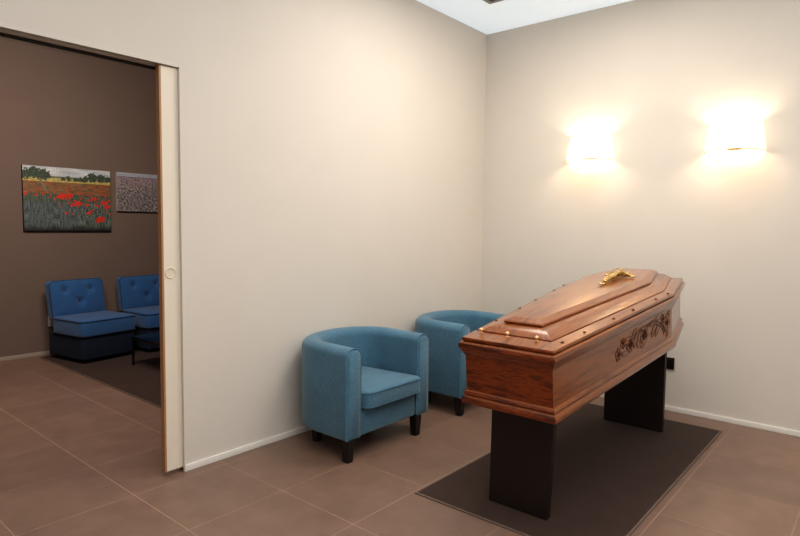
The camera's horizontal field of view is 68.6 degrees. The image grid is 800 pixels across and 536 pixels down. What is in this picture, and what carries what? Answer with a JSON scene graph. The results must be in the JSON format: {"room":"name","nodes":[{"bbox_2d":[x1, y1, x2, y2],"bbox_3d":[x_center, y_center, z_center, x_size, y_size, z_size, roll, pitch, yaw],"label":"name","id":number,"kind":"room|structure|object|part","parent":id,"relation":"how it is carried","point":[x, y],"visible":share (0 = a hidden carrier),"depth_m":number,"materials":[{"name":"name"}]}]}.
{"room":"funeral viewing room","nodes":[
{"label":"funeral viewing room","id":0,"kind":"room"},
{"bbox_2d":[0,39,158,356],"bbox_3d":[-4.429,-0.735,6.563,0.100,3.556,8.100,4,5,40],"label":"wall","id":1,"kind":"structure","parent":0,"point":[59,109],"depth_m":6.95,"materials":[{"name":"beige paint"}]},
{"bbox_2d":[0,351,49,360],"bbox_3d":[-4.408,1.019,6.651,0.012,0.045,7.900,4,5,40],"label":"baseboard","id":2,"kind":"structure","parent":1,"relation":"attached to","point":[6,358],"depth_m":6.75,"materials":[{"name":"white paint"}]},
{"bbox_2d":[48,317,52,326],"bbox_3d":[-4.122,0.628,6.946,0.024,0.130,0.085,4,5,40],"label":"wall socket","id":3,"kind":"object","parent":1,"relation":"attached to","point":[50,320],"visible":0.41,"depth_m":6.92,"materials":[{"name":"white plastic"}]},
{"bbox_2d":[21,165,110,230],"bbox_3d":[-3.959,-0.816,7.004,0.036,0.743,0.966,4,5,40],"label":"wall picture","id":4,"kind":"object","parent":1,"relation":"attached to","point":[53,198],"visible":1,"depth_m":6.96,"materials":[{"name":"fabric"}]},
{"bbox_2d":[115,172,157,211],"bbox_3d":[-3.278,-0.991,7.796,0.036,0.490,0.970,4,5,40],"label":"wall picture","id":5,"kind":"object","parent":1,"relation":"attached to","point":[135,192],"visible":0.52,"depth_m":7.60,"materials":[{"name":"fabric"}]},
{"bbox_2d":[0,0,486,470],"bbox_3d":[-1.451,-0.484,3.526,0.096,3.556,7.100,4,5,40],"label":"wall","id":6,"kind":"structure","parent":0,"point":[333,150],"depth_m":4.28,"materials":[{"name":"white paint"}]},
{"bbox_2d":[0,32,154,69],"bbox_3d":[-2.059,-1.157,2.829,0.008,0.018,2.013,4,5,40],"label":"trim","id":7,"kind":"structure","parent":6,"relation":"attached to","point":[6,35],"depth_m":3.17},
{"bbox_2d":[0,24,186,471],"bbox_3d":[-1.992,0.080,2.854,0.006,2.512,2.025,4,5,40],"label":"trim","id":8,"kind":"structure","parent":6,"relation":"attached to","point":[1,25],"depth_m":3.58,"materials":[{"name":"white paint"}]},
{"bbox_2d":[155,64,182,471],"bbox_3d":[-1.125,0.009,3.932,0.045,2.468,1.005,4,5,40],"label":"door","id":9,"kind":"structure","parent":6,"relation":"in","point":[167,125],"depth_m":3.58,"materials":[{"name":"beige paint"}]},
{"bbox_3d":[-1.400,0.031,3.577,0.005,0.068,0.068,4,5,40],"label":"flush pull","id":10,"kind":"part","parent":9,"relation":"part of","materials":[{"name":"beige metal"}]},
{"bbox_2d":[185,426,311,471],"bbox_3d":[-0.251,1.188,5.005,0.012,0.042,3.425,4,5,40],"label":"baseboard","id":11,"kind":"structure","parent":6,"relation":"attached to","point":[197,464],"depth_m":4.03,"materials":[{"name":"white paint"}]},
{"bbox_2d":[0,0,632,71],"bbox_3d":[-0.675,-2.290,3.285,10.000,0.100,8.100,4,5,40],"label":"ceiling","id":12,"kind":"structure","parent":0,"point":[484,17],"depth_m":5.41,"materials":[{"name":"white paint"}]},
{"bbox_2d":[483,0,503,3],"bbox_3d":[0.828,-2.323,4.830,0.540,0.015,0.540,4,5,40],"label":"ceiling vent","id":13,"kind":"object","parent":12,"relation":"in","point":[486,1],"visible":1,"depth_m":5.14,"materials":[{"name":"grey metal"}]},
{"bbox_2d":[0,354,799,535],"bbox_3d":[-0.720,1.356,3.542,10.000,0.100,8.100,4,5,40],"label":"floor","id":14,"kind":"structure","parent":0,"point":[80,455],"depth_m":3.62,"materials":[{"name":"brown tile"}]},
{"bbox_2d":[40,346,160,407],"bbox_3d":[-1.904,1.055,6.826,3.370,0.010,3.000,4,5,40],"label":"area rug","id":15,"kind":"object","parent":14,"relation":"on","point":[141,380],"visible":0.23,"depth_m":6.17,"materials":[{"name":"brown carpet"}]},
{"bbox_2d":[45,278,135,362],"bbox_3d":[-3.599,0.586,6.839,0.748,0.881,0.683,3,5,30],"label":"lounge seat","id":16,"kind":"object","parent":15,"relation":"on","point":[84,330],"visible":1,"depth_m":6.71,"materials":[{"name":"blue fabric"}]},
{"bbox_3d":[-3.844,0.347,6.967,0.174,0.415,0.640,3,5,30],"label":"backrest","id":17,"kind":"part","parent":16,"relation":"part of","materials":[{"name":"blue fabric"}]},
{"bbox_3d":[-3.596,0.855,6.854,0.690,0.253,0.646,3,5,30],"label":"seat","id":18,"kind":"part","parent":16,"relation":"part of","materials":[{"name":"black fabric"}]},
{"bbox_2d":[53,310,134,337],"bbox_3d":[-3.541,0.644,6.809,0.600,0.191,0.670,3,5,30],"label":"seat cushion","id":19,"kind":"object","parent":16,"relation":"on","point":[82,323],"depth_m":6.63,"materials":[{"name":"blue fabric"}]},
{"bbox_2d":[116,274,159,351],"bbox_3d":[-3.097,0.549,7.450,0.748,0.881,0.683,4,5,36],"label":"lounge seat","id":20,"kind":"object","parent":15,"relation":"on","point":[138,296],"visible":0.62,"depth_m":7.37,"materials":[{"name":"blue fabric"}]},
{"bbox_3d":[-3.325,0.308,7.603,0.174,0.415,0.640,4,5,36],"label":"backrest","id":21,"kind":"part","parent":20,"relation":"part of","materials":[{"name":"blue fabric"}]},
{"bbox_2d":[123,305,159,328],"bbox_3d":[-3.043,0.608,7.414,0.600,0.191,0.670,4,5,36],"label":"seat cushion","id":22,"kind":"object","parent":20,"relation":"on","point":[146,316],"depth_m":7.09,"materials":[{"name":"blue fabric"}]},
{"bbox_3d":[-3.094,0.818,7.465,0.690,0.253,0.646,4,5,36],"label":"seat","id":23,"kind":"part","parent":20,"relation":"part of","materials":[{"name":"black fabric"}]},
{"bbox_2d":[132,332,159,364],"bbox_3d":[-2.326,0.907,6.492,0.840,0.322,0.900,4,5,40],"label":"coffee table","id":24,"kind":"object","parent":15,"relation":"on","point":[153,338],"visible":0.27,"depth_m":6.34,"materials":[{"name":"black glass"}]},
{"bbox_3d":[-2.924,0.922,6.422,0.020,0.287,0.020,4,5,40],"label":"leg","id":25,"kind":"part","parent":24,"relation":"part of","materials":[{"name":"black metal"}]},
{"bbox_3d":[-2.324,0.769,6.482,0.840,0.024,0.900,4,5,40],"label":"frame","id":26,"kind":"part","parent":24,"relation":"part of","materials":[{"name":"black metal"}]},
{"bbox_2d":[302,326,428,463],"bbox_3d":[-0.297,0.869,4.335,0.722,0.772,0.885,4,5,40],"label":"armchair","id":27,"kind":"object","parent":14,"relation":"on","point":[357,381],"visible":1,"depth_m":4.08,"materials":[{"name":"teal fabric"}]},
{"bbox_3d":[-0.601,1.182,4.263,0.068,0.150,0.068,4,5,40],"label":"leg","id":28,"kind":"part","parent":27,"relation":"part of","materials":[{"name":"black wood"}]},
{"bbox_3d":[-0.346,1.212,3.883,0.068,0.150,0.068,4,5,40],"label":"leg","id":29,"kind":"part","parent":27,"relation":"part of","materials":[{"name":"black wood"}]},
{"bbox_3d":[-0.292,1.012,4.340,0.570,0.185,0.604,4,5,40],"label":"seat","id":30,"kind":"part","parent":27,"relation":"part of","materials":[{"name":"teal fabric"}]},
{"bbox_2d":[361,366,419,408],"bbox_3d":[-0.245,0.857,4.298,0.590,0.129,0.592,4,5,40],"label":"seat cushion","id":31,"kind":"object","parent":27,"relation":"on","point":[381,385],"depth_m":4.17,"materials":[{"name":"teal fabric"}]},
{"bbox_3d":[0.114,1.180,4.412,0.068,0.150,0.068,4,5,40],"label":"leg","id":32,"kind":"part","parent":27,"relation":"part of","materials":[{"name":"black wood"}]},
{"bbox_2d":[415,310,505,415],"bbox_3d":[0.545,0.809,5.330,0.722,0.772,0.885,4,5,40],"label":"armchair","id":33,"kind":"object","parent":14,"relation":"on","point":[445,329],"visible":0.49,"depth_m":4.93,"materials":[{"name":"teal fabric"}]},
{"bbox_3d":[0.241,1.122,5.259,0.068,0.150,0.068,4,5,40],"label":"leg","id":34,"kind":"part","parent":33,"relation":"part of","materials":[{"name":"black wood"}]},
{"bbox_3d":[0.496,1.152,4.878,0.068,0.150,0.068,4,5,40],"label":"leg","id":35,"kind":"part","parent":33,"relation":"part of","materials":[{"name":"black wood"}]},
{"bbox_2d":[415,403,721,535],"bbox_3d":[1.294,1.294,3.998,1.120,0.010,2.415,4,5,40],"label":"area rug","id":36,"kind":"object","parent":14,"relation":"on","point":[609,476],"visible":0.62,"depth_m":3.65,"materials":[{"name":"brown carpet"}]},
{"bbox_2d":[489,410,556,519],"bbox_3d":[0.671,1.033,3.237,0.380,0.602,0.072,4,5,40],"label":"support","id":37,"kind":"object","parent":36,"relation":"on","point":[522,454],"visible":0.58,"depth_m":3.21,"materials":[{"name":"laminate"}]},
{"bbox_2d":[458,268,684,424],"bbox_3d":[1.237,0.366,3.854,0.822,0.697,2.178,4,5,40],"label":"coffin","id":38,"kind":"object","parent":37,"relation":"on","point":[551,356],"visible":1,"depth_m":3.21,"materials":[{"name":"brown wood"}]},
{"bbox_3d":[1.229,0.287,3.838,0.822,0.082,2.160,4,12,40],"label":"moulding","id":39,"kind":"part","parent":38,"relation":"part of","materials":[{"name":"brown wood"}]},
{"bbox_3d":[1.224,0.209,3.826,0.790,0.075,2.128,4,12,40],"label":"lid","id":40,"kind":"part","parent":38,"relation":"part of","materials":[{"name":"brown wood"}]},
{"bbox_3d":[1.245,0.561,3.880,0.812,0.075,2.150,4,12,40],"label":"moulding","id":41,"kind":"part","parent":38,"relation":"part of","materials":[{"name":"brown wood"}]},
{"bbox_3d":[1.239,0.152,3.838,0.486,0.038,1.795,4,12,40],"label":"raised panel","id":42,"kind":"part","parent":38,"relation":"part of","materials":[{"name":"brown wood"}]},
{"bbox_2d":[604,353,666,431],"bbox_3d":[1.855,0.848,4.631,0.454,0.803,0.045,4,5,40],"label":"support","id":43,"kind":"object","parent":36,"relation":"on","point":[638,400],"visible":0.52,"depth_m":4.58,"materials":[{"name":"laminate"}]},
{"bbox_2d":[481,0,799,430],"bbox_3d":[2.981,-0.498,4.504,5.596,3.556,0.120,4,5,40],"label":"wall","id":44,"kind":"structure","parent":0,"point":[651,76],"depth_m":4.96,"materials":[{"name":"white paint"}]},
{"bbox_2d":[565,134,611,162],"bbox_3d":[1.684,-1.050,5.328,0.412,0.311,0.251,4,5,40],"label":"wall lamp","id":45,"kind":"object","parent":44,"relation":"attached to","point":[585,146],"visible":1,"depth_m":5.24,"materials":[{"name":"white fabric"}]},
{"bbox_3d":[1.679,-0.981,5.328,0.412,0.007,0.239,4,5,40],"label":"shade trim","id":46,"kind":"part","parent":45,"relation":"part of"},
{"bbox_2d":[666,357,674,369],"bbox_3d":[2.326,0.822,5.048,0.064,0.100,0.020,4,5,40],"label":"wall socket","id":47,"kind":"object","parent":44,"relation":"attached to","point":[670,361],"visible":0.88,"depth_m":5.04,"materials":[{"name":"black plastic"}]},
{"bbox_2d":[599,394,799,436],"bbox_3d":[2.953,1.260,4.547,5.500,0.042,0.012,4,5,40],"label":"baseboard","id":48,"kind":"structure","parent":44,"relation":"attached to","point":[668,408],"depth_m":4.75,"materials":[{"name":"white paint"}]},
{"bbox_2d":[704,119,763,153],"bbox_3d":[2.581,-0.986,4.570,0.412,0.311,0.251,4,5,40],"label":"wall lamp","id":49,"kind":"object","parent":44,"relation":"attached to","point":[746,133],"visible":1,"depth_m":4.49,"materials":[{"name":"white metal"}]},
{"bbox_3d":[2.576,-0.916,4.571,0.412,0.007,0.239,4,5,40],"label":"shade trim","id":50,"kind":"part","parent":49,"relation":"part of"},
{"bbox_3d":[2.604,-1.139,4.584,0.351,0.006,0.164,4,5,40],"label":"shade trim","id":51,"kind":"part","parent":49,"relation":"part of","materials":[{"name":"white"}]}
]}

